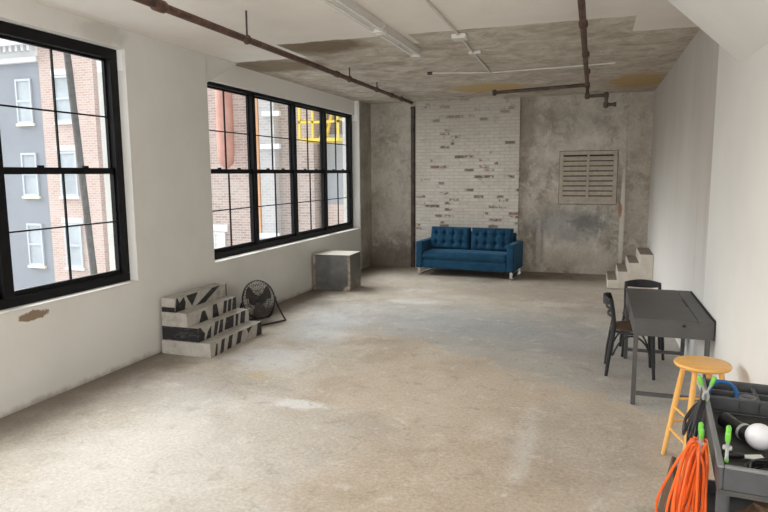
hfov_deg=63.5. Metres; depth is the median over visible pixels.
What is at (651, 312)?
desk
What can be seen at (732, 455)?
scraper
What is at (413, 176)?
riser pipe
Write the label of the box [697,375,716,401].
clamp
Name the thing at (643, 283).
bistro chair
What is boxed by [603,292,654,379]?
bistro chair
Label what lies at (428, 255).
seat cushion
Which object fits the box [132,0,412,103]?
pipe
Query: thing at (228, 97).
duct
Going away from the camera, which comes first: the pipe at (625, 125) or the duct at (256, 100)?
the pipe at (625, 125)
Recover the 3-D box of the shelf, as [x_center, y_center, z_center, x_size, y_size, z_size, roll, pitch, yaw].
[1.643,1.329,2.826,0.360,0.100,1.090,3,8,24]
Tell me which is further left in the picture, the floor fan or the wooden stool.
the floor fan
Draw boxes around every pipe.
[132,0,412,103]
[410,107,415,266]
[492,0,616,107]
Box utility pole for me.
[63,53,96,274]
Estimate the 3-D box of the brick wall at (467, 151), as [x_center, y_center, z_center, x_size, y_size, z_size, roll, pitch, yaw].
[1.656,-1.416,12.506,2.090,3.400,0.100,2,8,19]
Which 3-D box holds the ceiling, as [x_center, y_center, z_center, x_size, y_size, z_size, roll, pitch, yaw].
[0.100,-2.260,5.253,6.431,0.200,15.700,2,8,19]
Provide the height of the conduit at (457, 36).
0.049 m
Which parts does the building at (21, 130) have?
cornice, pane, sill, pane, sill, pane, sill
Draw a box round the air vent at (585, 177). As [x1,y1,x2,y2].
[558,150,618,204]
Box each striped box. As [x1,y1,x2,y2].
[161,283,226,312]
[161,296,235,327]
[162,308,248,342]
[162,321,261,357]
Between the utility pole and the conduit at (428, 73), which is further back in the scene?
the utility pole
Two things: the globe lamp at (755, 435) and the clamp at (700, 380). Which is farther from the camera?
the clamp at (700, 380)
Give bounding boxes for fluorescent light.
[319,0,383,32]
[375,24,420,56]
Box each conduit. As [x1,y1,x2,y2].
[424,0,490,72]
[427,62,614,74]
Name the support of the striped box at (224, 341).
on the floor
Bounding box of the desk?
[623,288,715,404]
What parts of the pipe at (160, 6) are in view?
hanger rod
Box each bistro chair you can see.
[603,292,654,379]
[619,279,664,359]
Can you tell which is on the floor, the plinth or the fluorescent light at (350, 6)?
the plinth
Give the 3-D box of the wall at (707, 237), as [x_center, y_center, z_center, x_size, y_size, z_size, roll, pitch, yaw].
[2.438,-0.389,4.708,1.122,3.400,15.700,2,8,19]
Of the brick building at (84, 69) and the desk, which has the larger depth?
the brick building at (84, 69)
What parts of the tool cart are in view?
post, post, blue hose coil, black cable coil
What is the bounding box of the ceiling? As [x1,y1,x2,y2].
[29,0,699,103]
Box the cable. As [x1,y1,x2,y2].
[682,397,705,444]
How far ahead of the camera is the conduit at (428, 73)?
8.75 m
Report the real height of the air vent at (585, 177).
1.016 m
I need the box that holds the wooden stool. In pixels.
[661,355,732,475]
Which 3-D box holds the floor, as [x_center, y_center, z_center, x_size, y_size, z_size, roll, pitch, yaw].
[0.125,1.309,5.726,6.431,0.200,15.700,2,8,19]
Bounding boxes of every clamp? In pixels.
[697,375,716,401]
[697,422,704,451]
[722,425,731,462]
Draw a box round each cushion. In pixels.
[422,249,506,262]
[430,226,470,249]
[471,227,513,251]
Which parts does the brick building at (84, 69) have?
sill, pane, pane, sill, pane, sill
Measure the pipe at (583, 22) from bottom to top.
0.532 m
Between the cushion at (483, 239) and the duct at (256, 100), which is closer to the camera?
the cushion at (483, 239)
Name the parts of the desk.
leg, leg, lid, leg, panel, leg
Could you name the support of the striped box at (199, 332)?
on the striped box at (224, 341)
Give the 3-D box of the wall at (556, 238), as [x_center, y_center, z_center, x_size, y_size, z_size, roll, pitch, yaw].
[2.389,-1.416,12.469,6.231,3.400,0.300,2,8,19]
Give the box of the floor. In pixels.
[0,265,714,511]
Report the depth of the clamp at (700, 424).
2.51 m
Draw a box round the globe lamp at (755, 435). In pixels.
[717,412,767,449]
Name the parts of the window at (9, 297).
sash, sash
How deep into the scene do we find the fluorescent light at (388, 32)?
6.58 m
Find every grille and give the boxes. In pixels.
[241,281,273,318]
[242,280,275,318]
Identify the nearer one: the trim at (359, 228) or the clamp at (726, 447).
the clamp at (726, 447)
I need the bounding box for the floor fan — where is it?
[240,280,285,325]
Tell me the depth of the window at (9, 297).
5.80 m
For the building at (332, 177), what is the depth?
19.73 m
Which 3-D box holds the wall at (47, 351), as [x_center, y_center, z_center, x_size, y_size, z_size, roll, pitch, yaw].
[-2.763,-0.583,6.457,0.360,3.400,15.700,2,8,19]
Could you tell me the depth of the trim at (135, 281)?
5.61 m
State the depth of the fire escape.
18.01 m
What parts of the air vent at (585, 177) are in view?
blade, blade, blade, blade, blade, blade, blade, blade, blade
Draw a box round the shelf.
[699,479,752,511]
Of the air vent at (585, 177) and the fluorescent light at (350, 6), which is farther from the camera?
the air vent at (585, 177)
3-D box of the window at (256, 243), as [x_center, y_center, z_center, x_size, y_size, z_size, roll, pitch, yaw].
[-1.507,-1.376,10.165,0.100,2.270,5.157,2,8,19]
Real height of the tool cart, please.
0.916 m
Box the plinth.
[312,250,360,290]
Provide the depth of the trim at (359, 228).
9.44 m
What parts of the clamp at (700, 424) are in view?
arm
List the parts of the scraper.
handle, blade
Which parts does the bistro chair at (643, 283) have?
leg, leg, rail, leg, leg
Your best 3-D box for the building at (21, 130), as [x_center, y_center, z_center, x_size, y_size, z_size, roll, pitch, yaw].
[-18.076,-1.735,29.689,14.720,13.800,9.400,2,8,19]
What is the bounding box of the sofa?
[416,226,522,279]
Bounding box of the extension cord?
[655,436,708,511]
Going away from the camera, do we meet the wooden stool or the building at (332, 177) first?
the wooden stool
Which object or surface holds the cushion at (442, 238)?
on the sofa
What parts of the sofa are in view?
arm, rail, frame, arm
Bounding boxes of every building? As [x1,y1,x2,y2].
[0,40,54,289]
[37,47,109,281]
[207,88,327,248]
[327,114,343,225]
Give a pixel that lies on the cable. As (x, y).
(694, 415)
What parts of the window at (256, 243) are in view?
sash, sash, sash, sash, sash, sash, sash, sash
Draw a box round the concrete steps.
[606,248,653,288]
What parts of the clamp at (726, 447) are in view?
arm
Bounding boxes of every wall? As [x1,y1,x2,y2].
[0,0,371,417]
[371,91,654,274]
[415,97,520,271]
[647,0,767,389]
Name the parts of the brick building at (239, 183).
pane, bay panel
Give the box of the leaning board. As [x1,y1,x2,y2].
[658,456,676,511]
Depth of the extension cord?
2.56 m
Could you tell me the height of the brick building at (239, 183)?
21.000 m
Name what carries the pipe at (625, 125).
attached to the wall at (556, 238)
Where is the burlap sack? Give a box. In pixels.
[733,500,767,511]
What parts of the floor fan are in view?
motor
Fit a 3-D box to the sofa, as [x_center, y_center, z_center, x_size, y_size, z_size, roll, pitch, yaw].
[1.658,-0.093,12.033,1.910,0.902,0.859,3,8,24]
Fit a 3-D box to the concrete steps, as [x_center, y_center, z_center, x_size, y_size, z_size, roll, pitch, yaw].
[4.273,0.199,10.840,0.705,0.597,1.000,2,8,19]
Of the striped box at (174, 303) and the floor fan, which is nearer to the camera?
the striped box at (174, 303)
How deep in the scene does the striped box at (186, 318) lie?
6.97 m
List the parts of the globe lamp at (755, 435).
handle, globe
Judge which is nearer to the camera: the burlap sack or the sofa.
the burlap sack
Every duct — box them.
[215,90,234,168]
[255,98,261,232]
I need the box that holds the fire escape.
[298,108,342,143]
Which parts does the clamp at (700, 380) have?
arm, arm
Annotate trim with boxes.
[0,281,137,314]
[216,228,359,262]
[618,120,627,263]
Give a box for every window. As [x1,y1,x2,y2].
[0,21,129,309]
[207,81,352,259]
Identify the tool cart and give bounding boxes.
[698,377,767,511]
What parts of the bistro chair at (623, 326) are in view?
rail, leg, leg, seat, leg, leg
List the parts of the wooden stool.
leg, leg, seat, leg, leg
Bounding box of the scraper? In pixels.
[721,450,763,459]

